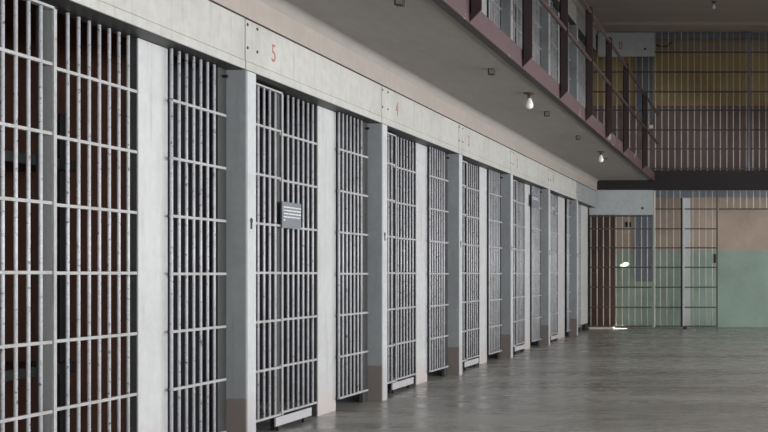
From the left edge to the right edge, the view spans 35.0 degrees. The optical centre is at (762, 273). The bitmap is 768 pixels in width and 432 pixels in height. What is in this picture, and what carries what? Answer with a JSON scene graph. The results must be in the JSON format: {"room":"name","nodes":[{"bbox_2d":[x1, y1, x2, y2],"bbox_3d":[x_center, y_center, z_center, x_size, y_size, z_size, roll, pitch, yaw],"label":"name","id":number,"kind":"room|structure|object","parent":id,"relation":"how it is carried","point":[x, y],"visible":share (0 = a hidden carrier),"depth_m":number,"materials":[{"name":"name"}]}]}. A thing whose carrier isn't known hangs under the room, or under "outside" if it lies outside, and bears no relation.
{"room":"prison interior","nodes":[
{"label":"prison interior","id":0,"kind":"room"},
{"bbox_2d":[5,0,211,431],"bbox_3d":[-4.400,-0.340,6.430,2.400,2.690,0.160,0,0,0],"label":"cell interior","id":1,"kind":"structure","parent":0,"point":[8,3],"depth_m":6.35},
{"bbox_2d":[216,67,227,431],"bbox_3d":[-3.111,-0.088,6.328,0.060,2.186,0.096,0,0,0],"label":"door frame","id":2,"kind":"structure","parent":1,"relation":"attached to","point":[221,76],"depth_m":6.31,"materials":[{"name":"paint"}]},
{"bbox_2d":[256,83,282,422],"bbox_3d":[-3.108,-0.126,6.802,0.036,2.078,0.576,0,0,0],"label":"door","id":3,"kind":"structure","parent":1,"relation":"in","point":[263,175],"depth_m":6.92,"materials":[{"name":"paint"}]},
{"bbox_2d":[282,201,300,228],"bbox_3d":[-3.085,-0.379,7.201,0.005,0.168,0.288,0,0,0],"label":"notice sign","id":4,"kind":"object","parent":3,"relation":"attached to","point":[291,212],"visible":1,"depth_m":7.20,"materials":[{"name":"grey metal"}]},
{"bbox_2d":[39,0,244,68],"bbox_3d":[-3.100,-1.331,5.251,0.200,0.296,2.250,0,0,0],"label":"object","id":5,"kind":"object","parent":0,"point":[205,30],"visible":1,"depth_m":5.66,"materials":[{"name":"paint"}]},
{"bbox_2d":[57,12,136,431],"bbox_3d":[-3.146,-0.132,5.186,0.022,2.094,0.650,0,0,0],"label":"panel","id":6,"kind":"object","parent":5,"relation":"attached to","point":[66,138],"visible":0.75,"depth_m":5.21,"materials":[{"name":"paint"}]},
{"bbox_2d":[169,48,225,431],"bbox_3d":[-3.098,-0.130,6.041,0.022,2.098,0.577,0,0,0],"label":"panel","id":7,"kind":"object","parent":5,"relation":"attached to","point":[178,101],"visible":1,"depth_m":5.98,"materials":[{"name":"paint"}]},
{"bbox_2d":[225,19,380,122],"bbox_3d":[-3.100,-1.331,7.519,0.200,0.296,2.265,0,0,0],"label":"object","id":8,"kind":"object","parent":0,"point":[278,63],"visible":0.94,"depth_m":7.29,"materials":[{"name":"paint"}]},
{"bbox_2d":[280,95,316,412],"bbox_3d":[-3.146,-0.132,7.436,0.022,2.094,0.599,0,0,0],"label":"panel","id":9,"kind":"object","parent":8,"relation":"attached to","point":[286,135],"visible":0.86,"depth_m":7.50,"materials":[{"name":"paint"}]},
{"bbox_2d":[337,112,367,398],"bbox_3d":[-3.098,-0.130,8.316,0.022,2.098,0.577,0,0,0],"label":"panel","id":10,"kind":"object","parent":8,"relation":"attached to","point":[339,149],"visible":1,"depth_m":8.25,"materials":[{"name":"paint"}]},
{"bbox_2d":[256,87,355,400],"bbox_3d":[-4.400,-0.340,8.720,2.400,2.690,0.130,0,0,0],"label":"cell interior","id":11,"kind":"structure","parent":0,"point":[350,398],"depth_m":8.65,"materials":[{"name":"paint"}]},
{"bbox_2d":[359,122,369,402],"bbox_3d":[-3.111,-0.088,8.603,0.060,2.186,0.096,0,0,0],"label":"door frame","id":12,"kind":"structure","parent":11,"relation":"attached to","point":[362,396],"depth_m":8.56,"materials":[{"name":"paint"}]},
{"bbox_2d":[387,132,396,383],"bbox_3d":[-3.108,-0.126,9.037,0.036,2.078,0.496,0,0,0],"label":"door","id":13,"kind":"structure","parent":11,"relation":"in","point":[391,164],"depth_m":9.20,"materials":[{"name":"paint"}]},
{"bbox_2d":[208,0,596,190],"bbox_3d":[-3.100,-1.587,4.940,0.200,0.196,29.880,0,0,0],"label":"wall","id":14,"kind":"structure","parent":0,"point":[257,12],"depth_m":8.41,"materials":[{"name":"paint"}]},
{"bbox_2d":[381,86,458,152],"bbox_3d":[-3.100,-1.331,9.754,0.200,0.296,2.185,0,0,0],"label":"plate","id":15,"kind":"object","parent":14,"relation":"attached to","point":[405,118],"visible":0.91,"depth_m":9.59,"materials":[{"name":"paint"}]},
{"bbox_2d":[393,137,415,379],"bbox_3d":[-3.146,-0.132,9.630,0.022,2.094,0.599,0,0,0],"label":"panel","id":16,"kind":"object","parent":15,"relation":"attached to","point":[398,167],"visible":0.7,"depth_m":9.63,"materials":[{"name":"paint"}]},
{"bbox_2d":[429,147,448,371],"bbox_3d":[-3.098,-0.130,10.511,0.022,2.098,0.577,0,0,0],"label":"panel","id":17,"kind":"object","parent":15,"relation":"attached to","point":[436,176],"visible":1,"depth_m":10.45,"materials":[{"name":"paint"}]},
{"bbox_2d":[569,25,570,92],"bbox_3d":[-3.111,-2.908,17.668,0.060,2.186,0.096,0,0,0],"label":"door frame","id":18,"kind":"structure","parent":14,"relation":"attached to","point":[569,25],"depth_m":17.68,"materials":[{"name":"metal"}]},
{"bbox_2d":[393,137,438,374],"bbox_3d":[-4.400,-0.340,10.915,2.400,2.690,0.130,0,0,0],"label":"wall partition","id":19,"kind":"structure","parent":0,"point":[437,371],"depth_m":10.85,"materials":[{"name":"paint"}]},
{"bbox_2d":[442,153,448,375],"bbox_3d":[-3.111,-0.088,10.798,0.060,2.186,0.096,0,0,0],"label":"door frame","id":20,"kind":"structure","parent":19,"relation":"attached to","point":[444,371],"depth_m":10.78,"materials":[{"name":"paint"}]},
{"bbox_2d":[462,160,467,361],"bbox_3d":[-3.108,-0.126,11.245,0.036,2.078,0.521,0,0,0],"label":"door","id":21,"kind":"structure","parent":19,"relation":"in","point":[463,162],"depth_m":11.49,"materials":[{"name":"paint"}]},
{"bbox_2d":[259,0,648,182],"bbox_3d":[-3.784,-1.720,4.940,3.633,0.190,29.880,0,0,0],"label":"ceiling","id":22,"kind":"structure","parent":0,"point":[418,42],"depth_m":8.95,"materials":[{"name":"concrete"}]},
{"bbox_2d":[394,0,404,6],"bbox_3d":[-2.220,-1.660,6.718,0.052,0.050,0.056,0,0,0],"label":"ceiling box","id":23,"kind":"object","parent":22,"relation":"attached to","point":[399,3],"visible":1,"depth_m":6.70,"materials":[{"name":"metal"}]},
{"bbox_2d":[481,0,486,15],"bbox_3d":[-3.155,-2.909,12.313,0.050,2.187,0.323,0,0,0],"label":"wall post","id":24,"kind":"object","parent":22,"relation":"on","point":[484,2],"visible":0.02,"depth_m":12.36,"materials":[{"name":"paint"}]},
{"bbox_2d":[488,68,494,74],"bbox_3d":[-2.235,-1.660,9.058,0.052,0.050,0.056,0,0,0],"label":"ceiling box","id":25,"kind":"object","parent":22,"relation":"attached to","point":[491,71],"visible":1,"depth_m":9.03,"materials":[{"name":"metal"}]},
{"bbox_2d":[523,92,535,108],"bbox_3d":[-2.180,-1.611,10.270,0.113,0.149,0.113,0,0,0],"label":"light bulb","id":26,"kind":"object","parent":22,"relation":"attached to","point":[529,104],"visible":1,"depth_m":10.25,"materials":[{"name":"white glass"}]},
{"bbox_2d":[432,0,654,180],"bbox_3d":[-1.994,-1.748,8.490,0.072,0.150,22.780,0,0,0],"label":"beam","id":27,"kind":"structure","parent":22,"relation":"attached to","point":[481,26],"depth_m":9.26,"materials":[{"name":"metal"}]},
{"bbox_2d":[469,0,658,169],"bbox_3d":[-1.916,-2.310,8.475,0.080,1.266,22.750,0,0,0],"label":"gallery railing","id":28,"kind":"object","parent":27,"relation":"attached to","point":[475,6],"visible":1,"depth_m":12.12,"materials":[{"name":"brown metal"}]},
{"bbox_2d":[544,111,549,116],"bbox_3d":[-2.250,-1.660,11.448,0.052,0.050,0.056,0,0,0],"label":"ceiling box","id":29,"kind":"object","parent":22,"relation":"attached to","point":[546,113],"visible":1,"depth_m":11.42,"materials":[{"name":"metal"}]},
{"bbox_2d":[557,12,559,83],"bbox_3d":[-3.155,-2.909,17.081,0.050,2.187,0.558,0,0,0],"label":"wall post","id":30,"kind":"object","parent":22,"relation":"on","point":[558,13],"visible":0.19,"depth_m":16.84,"materials":[{"name":"metal"}]},
{"bbox_2d":[597,151,606,161],"bbox_3d":[-2.226,-1.611,15.200,0.142,0.149,0.113,0,0,0],"label":"light bulb","id":31,"kind":"object","parent":22,"relation":"attached to","point":[600,159],"visible":1,"depth_m":15.18,"materials":[{"name":"white glass"}]},
{"bbox_3d":[-3.147,-2.908,16.159,0.030,2.186,0.073,0,0,0],"label":"door frame","id":32,"kind":"structure","parent":22,"relation":"on","visible":0},
{"bbox_2d":[550,0,552,77],"bbox_3d":[-3.108,-2.946,15.835,0.036,2.078,0.641,0,0,0],"label":"door","id":33,"kind":"structure","parent":32,"relation":"attached to","point":[550,0],"depth_m":16.11,"materials":[{"name":"paint"}]},
{"bbox_2d":[440,124,509,173],"bbox_3d":[-3.100,-1.331,11.961,0.200,0.296,2.210,0,0,0],"label":"plate","id":34,"kind":"object","parent":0,"point":[476,149],"visible":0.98,"depth_m":11.82,"materials":[{"name":"paint"}]},
{"bbox_2d":[465,163,478,358],"bbox_3d":[-3.146,-0.132,11.851,0.022,2.094,0.599,0,0,0],"label":"panel","id":35,"kind":"object","parent":34,"relation":"attached to","point":[473,190],"visible":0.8,"depth_m":11.93,"materials":[{"name":"paint"}]},
{"bbox_2d":[488,169,501,354],"bbox_3d":[-3.098,-0.130,12.731,0.022,2.098,0.577,0,0,0],"label":"panel","id":36,"kind":"object","parent":34,"relation":"attached to","point":[492,247],"visible":1,"depth_m":12.67,"materials":[{"name":"paint"}]},
{"bbox_2d":[465,0,493,357],"bbox_3d":[-4.400,-1.710,13.135,2.400,5.430,0.130,0,0,0],"label":"wall","id":37,"kind":"structure","parent":0,"point":[491,355],"depth_m":13.07,"materials":[{"name":"metal"}]},
{"bbox_2d":[497,174,502,358],"bbox_3d":[-3.111,-0.088,13.018,0.060,2.186,0.096,0,0,0],"label":"door frame","id":38,"kind":"structure","parent":37,"relation":"attached to","point":[498,353],"depth_m":13.03,"materials":[{"name":"paint"}]},
{"bbox_2d":[513,0,516,43],"bbox_3d":[-3.108,-2.946,13.509,0.036,2.078,0.611,0,0,0],"label":"door","id":39,"kind":"structure","parent":37,"relation":"in","point":[514,23],"depth_m":13.73,"materials":[{"name":"paint"}]},
{"bbox_2d":[513,179,516,346],"bbox_3d":[-3.108,-0.126,13.509,0.036,2.078,0.611,0,0,0],"label":"door","id":40,"kind":"structure","parent":37,"relation":"in","point":[514,181],"depth_m":13.73,"materials":[{"name":"paint"}]},
{"bbox_2d":[496,0,512,39],"bbox_3d":[-3.099,-2.908,13.135,0.201,2.186,0.130,0,0,0],"label":"pier","id":41,"kind":"object","parent":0,"point":[506,5],"visible":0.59,"depth_m":13.07,"materials":[{"name":"paint"}]},
{"bbox_2d":[256,327,767,431],"bbox_3d":[0.200,1.105,5.325,12.000,0.200,31.050,0,0,0],"label":"floor","id":42,"kind":"structure","parent":0,"point":[618,379],"depth_m":9.45,"materials":[{"name":"concrete"}]},
{"bbox_2d":[5,113,75,431],"bbox_3d":[-4.685,0.055,5.850,1.630,1.900,0.700,0,0,0],"label":"bunk","id":43,"kind":"object","parent":42,"relation":"on","point":[60,117],"visible":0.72,"depth_m":6.14,"materials":[{"name":"metal"}]},
{"bbox_2d":[36,5,51,431],"bbox_3d":[-3.147,-0.088,4.819,0.030,2.186,0.073,0,0,0],"label":"door frame","id":44,"kind":"structure","parent":42,"relation":"on","point":[47,14],"depth_m":4.81,"materials":[{"name":"paint"}]},
{"bbox_2d":[0,0,56,431],"bbox_3d":[-3.108,-0.126,4.535,0.036,2.078,0.561,0,0,0],"label":"door","id":45,"kind":"structure","parent":44,"relation":"attached to","point":[41,5],"depth_m":4.65,"materials":[{"name":"paint"}]},
{"bbox_2d":[130,38,167,431],"bbox_3d":[-3.155,-0.088,5.649,0.050,2.187,0.272,0,0,0],"label":"wall post","id":46,"kind":"object","parent":42,"relation":"on","point":[148,61],"visible":0.99,"depth_m":5.60,"materials":[{"name":"paint"}]},
{"bbox_2d":[211,70,255,431],"bbox_3d":[-3.099,-0.088,6.445,0.201,2.186,0.130,0,0,0],"label":"pier","id":47,"kind":"object","parent":42,"relation":"on","point":[240,84],"visible":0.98,"depth_m":6.38,"materials":[{"name":"paint"}]},
{"bbox_2d":[270,92,279,429],"bbox_3d":[-3.147,-0.088,7.093,0.030,2.186,0.073,0,0,0],"label":"door frame","id":48,"kind":"structure","parent":42,"relation":"on","point":[272,427],"depth_m":7.08,"materials":[{"name":"paint"}]},
{"bbox_2d":[274,407,311,430],"bbox_3d":[-3.100,0.960,7.245,0.030,0.090,0.550,0,0,0],"label":"track cover","id":49,"kind":"object","parent":42,"relation":"on","point":[303,414],"visible":1,"depth_m":7.21,"materials":[{"name":"metal"}]},
{"bbox_2d":[311,105,335,415],"bbox_3d":[-3.155,-0.088,7.899,0.050,2.187,0.323,0,0,0],"label":"wall post","id":50,"kind":"object","parent":42,"relation":"on","point":[324,119],"visible":1,"depth_m":7.87,"materials":[{"name":"paint"}]},
{"bbox_2d":[356,123,386,400],"bbox_3d":[-3.099,-0.088,8.720,0.201,2.186,0.130,0,0,0],"label":"pier","id":51,"kind":"object","parent":42,"relation":"on","point":[377,133],"visible":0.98,"depth_m":8.65,"materials":[{"name":"paint"}]},
{"bbox_2d":[387,136,390,392],"bbox_3d":[-3.147,-0.088,9.289,0.030,2.186,0.073,0,0,0],"label":"door frame","id":52,"kind":"structure","parent":42,"relation":"on","point":[389,384],"depth_m":9.25,"materials":[{"name":"paint"}]},
{"bbox_2d":[391,377,413,392],"bbox_3d":[-3.100,0.960,9.440,0.030,0.090,0.550,0,0,0],"label":"track cover","id":53,"kind":"object","parent":42,"relation":"on","point":[406,382],"visible":1,"depth_m":9.41,"materials":[{"name":"metal"}]},
{"bbox_2d":[411,143,426,384],"bbox_3d":[-3.155,-0.088,10.094,0.050,2.187,0.323,0,0,0],"label":"wall post","id":54,"kind":"object","parent":42,"relation":"on","point":[420,151],"visible":0.99,"depth_m":10.05,"materials":[{"name":"paint"}]},
{"bbox_2d":[439,154,461,374],"bbox_3d":[-3.099,-0.088,10.915,0.201,2.186,0.130,0,0,0],"label":"pier","id":55,"kind":"object","parent":42,"relation":"on","point":[454,163],"visible":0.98,"depth_m":10.85,"materials":[{"name":"paint"}]},
{"bbox_2d":[462,163,464,369],"bbox_3d":[-3.147,-0.088,11.508,0.030,2.186,0.073,0,0,0],"label":"door frame","id":56,"kind":"structure","parent":42,"relation":"on","point":[462,163],"depth_m":11.47,"materials":[{"name":"paint"}]},
{"bbox_2d":[463,358,478,369],"bbox_3d":[-3.100,0.960,11.660,0.030,0.090,0.550,0,0,0],"label":"track cover","id":57,"kind":"object","parent":42,"relation":"on","point":[475,361],"visible":1,"depth_m":11.60,"materials":[{"name":"metal"}]},
{"bbox_2d":[475,167,486,363],"bbox_3d":[-3.155,-0.088,12.313,0.050,2.187,0.323,0,0,0],"label":"wall post","id":58,"kind":"object","parent":42,"relation":"on","point":[482,173],"visible":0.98,"depth_m":12.28,"materials":[{"name":"paint"}]},
{"bbox_2d":[494,174,512,357],"bbox_3d":[-3.099,-0.088,13.135,0.201,2.186,0.130,0,0,0],"label":"pier","id":59,"kind":"object","parent":42,"relation":"on","point":[507,180],"visible":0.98,"depth_m":13.07,"materials":[{"name":"paint"}]},
{"bbox_2d":[514,344,524,353],"bbox_3d":[-3.100,0.960,13.970,0.030,0.090,0.550,0,0,0],"label":"track cover","id":60,"kind":"object","parent":42,"relation":"on","point":[520,347],"visible":1,"depth_m":13.94,"materials":[{"name":"metal"}]},
{"bbox_2d":[521,184,529,349],"bbox_3d":[-3.155,-0.088,14.623,0.050,2.187,0.323,0,0,0],"label":"wall post","id":61,"kind":"object","parent":42,"relation":"on","point":[526,188],"visible":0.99,"depth_m":14.56,"materials":[{"name":"paint"}]},
{"bbox_2d":[534,189,549,344],"bbox_3d":[-3.099,-0.088,15.445,0.201,2.186,0.130,0,0,0],"label":"pier","id":62,"kind":"object","parent":42,"relation":"on","point":[545,195],"visible":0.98,"depth_m":15.38,"materials":[{"name":"paint"}]},
{"bbox_2d":[550,334,557,341],"bbox_3d":[-3.100,0.960,16.310,0.030,0.090,0.550,0,0,0],"label":"track cover","id":63,"kind":"object","parent":42,"relation":"on","point":[555,337],"visible":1,"depth_m":16.28,"materials":[{"name":"metal"}]},
{"bbox_2d":[555,196,564,338],"bbox_3d":[-3.155,-0.088,17.081,0.050,2.187,0.558,0,0,0],"label":"wall post","id":64,"kind":"object","parent":42,"relation":"on","point":[560,201],"visible":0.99,"depth_m":17.00,"materials":[{"name":"paint"}]},
{"bbox_2d":[567,200,570,335],"bbox_3d":[-3.111,-0.088,17.668,0.060,2.186,0.096,0,0,0],"label":"door frame","id":65,"kind":"structure","parent":42,"relation":"on","point":[568,332],"depth_m":17.68,"materials":[{"name":"paint"}]},
{"bbox_2d":[565,200,577,335],"bbox_3d":[-3.099,-0.088,17.785,0.201,2.186,0.130,0,0,0],"label":"pier","id":66,"kind":"object","parent":42,"relation":"on","point":[574,203],"visible":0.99,"depth_m":17.72,"materials":[{"name":"paint"}]},
{"bbox_2d":[578,205,587,331],"bbox_3d":[-3.170,-0.088,19.290,0.080,2.186,0.720,0,0,0],"label":"wall post","id":67,"kind":"object","parent":42,"relation":"on","point":[583,211],"visible":0.77,"depth_m":19.18,"materials":[{"name":"paint"}]},
{"bbox_2d":[589,327,613,328],"bbox_3d":[-2.929,0.991,19.983,0.445,0.028,0.085,0,0,0],"label":"threshold","id":68,"kind":"object","parent":42,"relation":"on","point":[589,327],"visible":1,"depth_m":19.94,"materials":[{"name":"white"}]},
{"bbox_2d":[589,215,651,326],"bbox_3d":[-2.584,-0.053,19.985,1.135,2.056,0.028,0,0,0],"label":"screen","id":69,"kind":"object","parent":68,"relation":"on","point":[590,216],"visible":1,"depth_m":19.98,"materials":[{"name":"grey metal"}]},
{"bbox_2d":[654,191,717,328],"bbox_3d":[-1.402,-0.250,19.983,1.162,2.511,0.065,0,0,0],"label":"gate","id":70,"kind":"object","parent":42,"relation":"on","point":[685,208],"visible":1,"depth_m":19.98,"materials":[{"name":"metal"}]},
{"bbox_2d":[519,187,533,344],"bbox_3d":[-4.400,-0.340,15.445,2.400,2.690,0.130,0,0,0],"label":"wall partition","id":71,"kind":"structure","parent":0,"point":[531,343],"depth_m":15.38,"materials":[{"name":"paint"}]},
{"bbox_2d":[550,193,552,335],"bbox_3d":[-3.108,-0.126,15.835,0.036,2.078,0.641,0,0,0],"label":"door","id":72,"kind":"structure","parent":71,"relation":"in","point":[550,193],"depth_m":16.11,"materials":[{"name":"paint"}]},
{"bbox_2d":[510,149,547,188],"bbox_3d":[-3.100,-1.331,14.226,0.200,0.296,2.300,0,0,0],"label":"plate","id":73,"kind":"object","parent":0,"point":[524,170],"visible":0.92,"depth_m":14.13,"materials":[{"name":"paint"}]},
{"bbox_2d":[515,181,523,344],"bbox_3d":[-3.146,-0.132,14.161,0.022,2.094,0.599,0,0,0],"label":"panel","id":74,"kind":"object","parent":73,"relation":"attached to","point":[520,203],"visible":0.71,"depth_m":14.24,"materials":[{"name":"paint"}]},
{"bbox_2d":[531,186,540,341],"bbox_3d":[-3.098,-0.130,15.041,0.022,2.098,0.577,0,0,0],"label":"panel","id":75,"kind":"object","parent":73,"relation":"attached to","point":[535,228],"visible":1,"depth_m":14.99,"materials":[{"name":"paint"}]},
{"bbox_2d":[532,195,538,207],"bbox_3d":[-3.083,-0.975,14.890,0.005,0.160,0.440,0,0,0],"label":"notice sign","id":76,"kind":"object","parent":75,"relation":"attached to","point":[535,199],"visible":1,"depth_m":14.90,"materials":[{"name":"white paper"}]},
{"bbox_2d":[540,0,549,74],"bbox_3d":[-3.099,-2.908,15.445,0.201,2.186,0.130,0,0,0],"label":"pier","id":77,"kind":"object","parent":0,"point":[544,14],"visible":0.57,"depth_m":15.38,"materials":[{"name":"paint"}]},
{"bbox_2d":[551,0,559,12],"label":"plate","id":78,"kind":"object","parent":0,"point":[556,3],"depth_m":16.37,"materials":[{"name":"metal"}]},
{"bbox_2d":[551,4,557,80],"bbox_3d":[-3.146,-2.952,16.500,0.022,2.094,0.599,0,0,0],"label":"panel","id":79,"kind":"object","parent":78,"relation":"attached to","point":[555,29],"visible":0.33,"depth_m":16.58,"materials":[{"name":"paint"}]},
{"bbox_2d":[548,168,576,199],"bbox_3d":[-3.100,-1.331,16.551,0.200,0.296,2.330,0,0,0],"label":"plate","id":80,"kind":"object","parent":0,"point":[560,185],"visible":0.77,"depth_m":16.48,"materials":[{"name":"paint"}]},
{"bbox_2d":[551,195,557,334],"bbox_3d":[-3.146,-0.132,16.500,0.022,2.094,0.599,0,0,0],"label":"panel","id":81,"kind":"object","parent":80,"relation":"attached to","point":[555,233],"visible":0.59,"depth_m":16.58,"materials":[{"name":"paint"}]},
{"bbox_2d":[566,199,570,331],"bbox_3d":[-3.098,-0.130,17.502,0.022,2.098,0.336,0,0,0],"label":"panel","id":82,"kind":"object","parent":80,"relation":"attached to","point":[567,215],"visible":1,"depth_m":17.46,"materials":[{"name":"paint"}]},
{"bbox_2d":[568,0,576,24],"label":"plate","id":83,"kind":"object","parent":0,"point":[571,12],"depth_m":17.34,"materials":[{"name":"metal"}]},
{"bbox_2d":[568,23,570,91],"bbox_3d":[-3.098,-2.950,17.502,0.022,2.098,0.336,0,0,0],"label":"panel","id":84,"kind":"object","parent":83,"relation":"attached to","point":[569,78],"visible":0.2,"depth_m":17.54,"materials":[{"name":"paint"}]},
{"bbox_2d":[570,25,577,100],"bbox_3d":[-3.099,-2.908,17.785,0.201,2.186,0.130,0,0,0],"label":"pier","id":85,"kind":"object","parent":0,"point":[574,28],"visible":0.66,"depth_m":17.72,"materials":[{"name":"paint"}]},
{"bbox_2d":[576,7,584,45],"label":"plate","id":86,"kind":"object","parent":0,"point":[580,19],"depth_m":18.24,"materials":[{"name":"metal"}]},
{"bbox_2d":[572,0,596,34],"bbox_3d":[-3.100,-4.367,4.940,0.200,0.116,29.880,0,0,0],"label":"wall","id":87,"kind":"structure","parent":0,"point":[576,2],"depth_m":18.08,"materials":[{"name":"paint"}]},
{"bbox_2d":[593,22,767,30],"bbox_3d":[1.400,-4.397,19.605,9.200,0.055,0.510,0,0,0],"label":"trim","id":88,"kind":"structure","parent":87,"relation":"attached to","point":[607,26],"depth_m":19.46,"materials":[{"name":"paint"}]},
{"bbox_2d":[576,182,595,207],"bbox_3d":[-3.100,-1.331,18.741,0.200,0.296,2.030,0,0,0],"label":"plate","id":89,"kind":"object","parent":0,"point":[586,197],"visible":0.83,"depth_m":18.72,"materials":[{"name":"grey paint"}]},
{"bbox_2d":[578,204,580,326],"bbox_3d":[-3.135,-0.133,18.347,0.022,2.092,0.986,0,0,0],"label":"panel","id":90,"kind":"object","parent":89,"relation":"attached to","point":[578,204],"visible":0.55,"depth_m":18.69,"materials":[{"name":"paint"}]},
{"bbox_2d":[593,31,595,50],"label":"plate","id":91,"kind":"object","parent":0,"point":[594,35],"depth_m":19.61,"materials":[{"name":"metal"}]},
{"bbox_2d":[578,38,584,106],"bbox_3d":[-3.135,-2.953,18.777,0.022,2.092,1.846,0,0,0],"label":"panel","id":92,"kind":"object","parent":91,"relation":"attached to","point":[581,58],"visible":0.2,"depth_m":18.99,"materials":[{"name":"paint"}]},
{"bbox_2d":[578,0,767,32],"bbox_3d":[0.200,-4.525,5.325,12.000,0.200,31.050,0,0,0],"label":"ceiling","id":93,"kind":"structure","parent":0,"point":[603,10],"depth_m":18.51,"materials":[{"name":"paint"}]},
{"bbox_2d":[596,33,767,38],"bbox_3d":[1.350,-4.369,20.230,9.100,0.106,0.060,0,0,0],"label":"lintel","id":94,"kind":"object","parent":93,"relation":"attached to","point":[658,35],"depth_m":20.20,"materials":[{"name":"metal"}]},
{"bbox_2d":[580,39,767,326],"bbox_3d":[0.200,-1.710,20.750,12.000,5.430,0.200,0,0,0],"label":"wall","id":95,"kind":"structure","parent":0,"point":[742,234],"depth_m":20.65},
{"bbox_2d":[589,217,614,325],"bbox_3d":[-3.011,-0.105,20.565,0.480,2.160,0.090,0,0,0],"label":"door","id":96,"kind":"structure","parent":95,"relation":"in","point":[593,219],"depth_m":20.55,"materials":[{"name":"paint"}]},
{"bbox_2d":[635,215,652,280],"bbox_3d":[-2.226,-0.492,20.624,0.332,1.283,0.056,0,0,0],"label":"panel","id":97,"kind":"object","parent":95,"relation":"attached to","point":[637,219],"visible":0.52,"depth_m":20.61,"materials":[{"name":"metal"}]},
{"bbox_2d":[637,57,652,121],"bbox_3d":[-2.210,-3.511,20.620,0.300,1.348,0.060,0,0,0],"label":"panel","id":98,"kind":"object","parent":95,"relation":"attached to","point":[639,59],"visible":0.5,"depth_m":20.59,"materials":[{"name":"metal"}]},
{"bbox_3d":[1.500,-1.765,20.325,9.400,0.140,0.650,0,0,0],"label":"ceiling","id":99,"kind":"structure","parent":0,"visible":0},
{"bbox_2d":[593,56,653,168],"bbox_3d":[-2.566,-2.901,19.985,1.153,2.082,0.028,0,0,0],"label":"screen","id":100,"kind":"object","parent":99,"relation":"on","point":[603,71],"visible":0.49,"depth_m":19.98,"materials":[{"name":"grey metal"}]},
{"bbox_2d":[654,31,767,170],"bbox_3d":[0.315,-3.142,19.980,4.571,2.563,0.050,0,0,0],"label":"screen","id":101,"kind":"object","parent":99,"relation":"on","point":[661,51],"visible":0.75,"depth_m":19.98,"materials":[{"name":"metal"}]},
{"bbox_2d":[598,32,654,56],"bbox_3d":[-2.475,-4.149,19.931,1.026,0.433,0.058,0,0,0],"label":"panel","id":102,"kind":"object","parent":101,"relation":"attached to","point":[628,44],"visible":1,"depth_m":19.91,"materials":[{"name":"paint"}]},
{"bbox_3d":[-3.100,-4.151,11.961,0.201,0.296,2.210,0,0,0],"label":"plate","id":103,"kind":"object","parent":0,"visible":0},
{"bbox_2d":[489,0,501,27],"bbox_3d":[-3.098,-2.950,12.731,0.022,2.098,0.577,0,0,0],"label":"panel","id":104,"kind":"object","parent":103,"relation":"attached to","point":[492,3],"visible":0.19,"depth_m":12.67,"materials":[{"name":"paint"}]},
{"bbox_3d":[-3.100,-4.151,14.226,0.201,0.296,2.300,0,0,0],"label":"plate","id":105,"kind":"object","parent":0,"visible":0},
{"bbox_2d":[515,0,521,48],"bbox_3d":[-3.146,-2.952,14.161,0.022,2.094,0.599,0,0,0],"label":"panel","id":106,"kind":"object","parent":105,"relation":"attached to","point":[519,2],"visible":0.15,"depth_m":14.23,"materials":[{"name":"paint"}]},
{"bbox_2d":[532,0,540,65],"bbox_3d":[-3.098,-2.950,15.041,0.022,2.098,0.577,0,0,0],"label":"panel","id":107,"kind":"object","parent":105,"relation":"attached to","point":[536,5],"visible":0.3,"depth_m":15.05,"materials":[{"name":"paint"}]},
{"bbox_3d":[6.100,-1.710,5.325,0.200,5.430,30.650,0,0,0],"label":"wall","id":108,"kind":"structure","parent":0,"visible":0},
{"bbox_2d":[597,171,767,189],"bbox_3d":[1.491,-1.684,19.925,8.978,0.347,0.050,0,0,0],"label":"cross beam","id":109,"kind":"structure","parent":108,"relation":"attached to","point":[664,180],"depth_m":19.90,"materials":[{"name":"metal"}]},
{"bbox_2d":[589,190,652,214],"bbox_3d":[-2.572,-1.289,19.931,1.155,0.452,0.058,0,0,0],"label":"panel","id":110,"kind":"object","parent":109,"relation":"attached to","point":[608,202],"visible":0.8,"depth_m":19.91,"materials":[{"name":"paint"}]},
{"bbox_2d":[653,190,767,196],"bbox_3d":[1.350,-1.549,20.230,9.100,0.288,0.060,0,0,0],"label":"lintel","id":111,"kind":"object","parent":109,"relation":"hanging from","point":[677,193],"depth_m":20.20,"materials":[{"name":"metal"}]},
{"bbox_2d":[719,191,767,209],"bbox_3d":[0.900,-1.333,19.985,3.399,0.347,0.028,0,0,0],"label":"bars","id":112,"kind":"object","parent":109,"relation":"hanging from","point":[733,208],"visible":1,"depth_m":19.98,"materials":[{"name":"white metal"}]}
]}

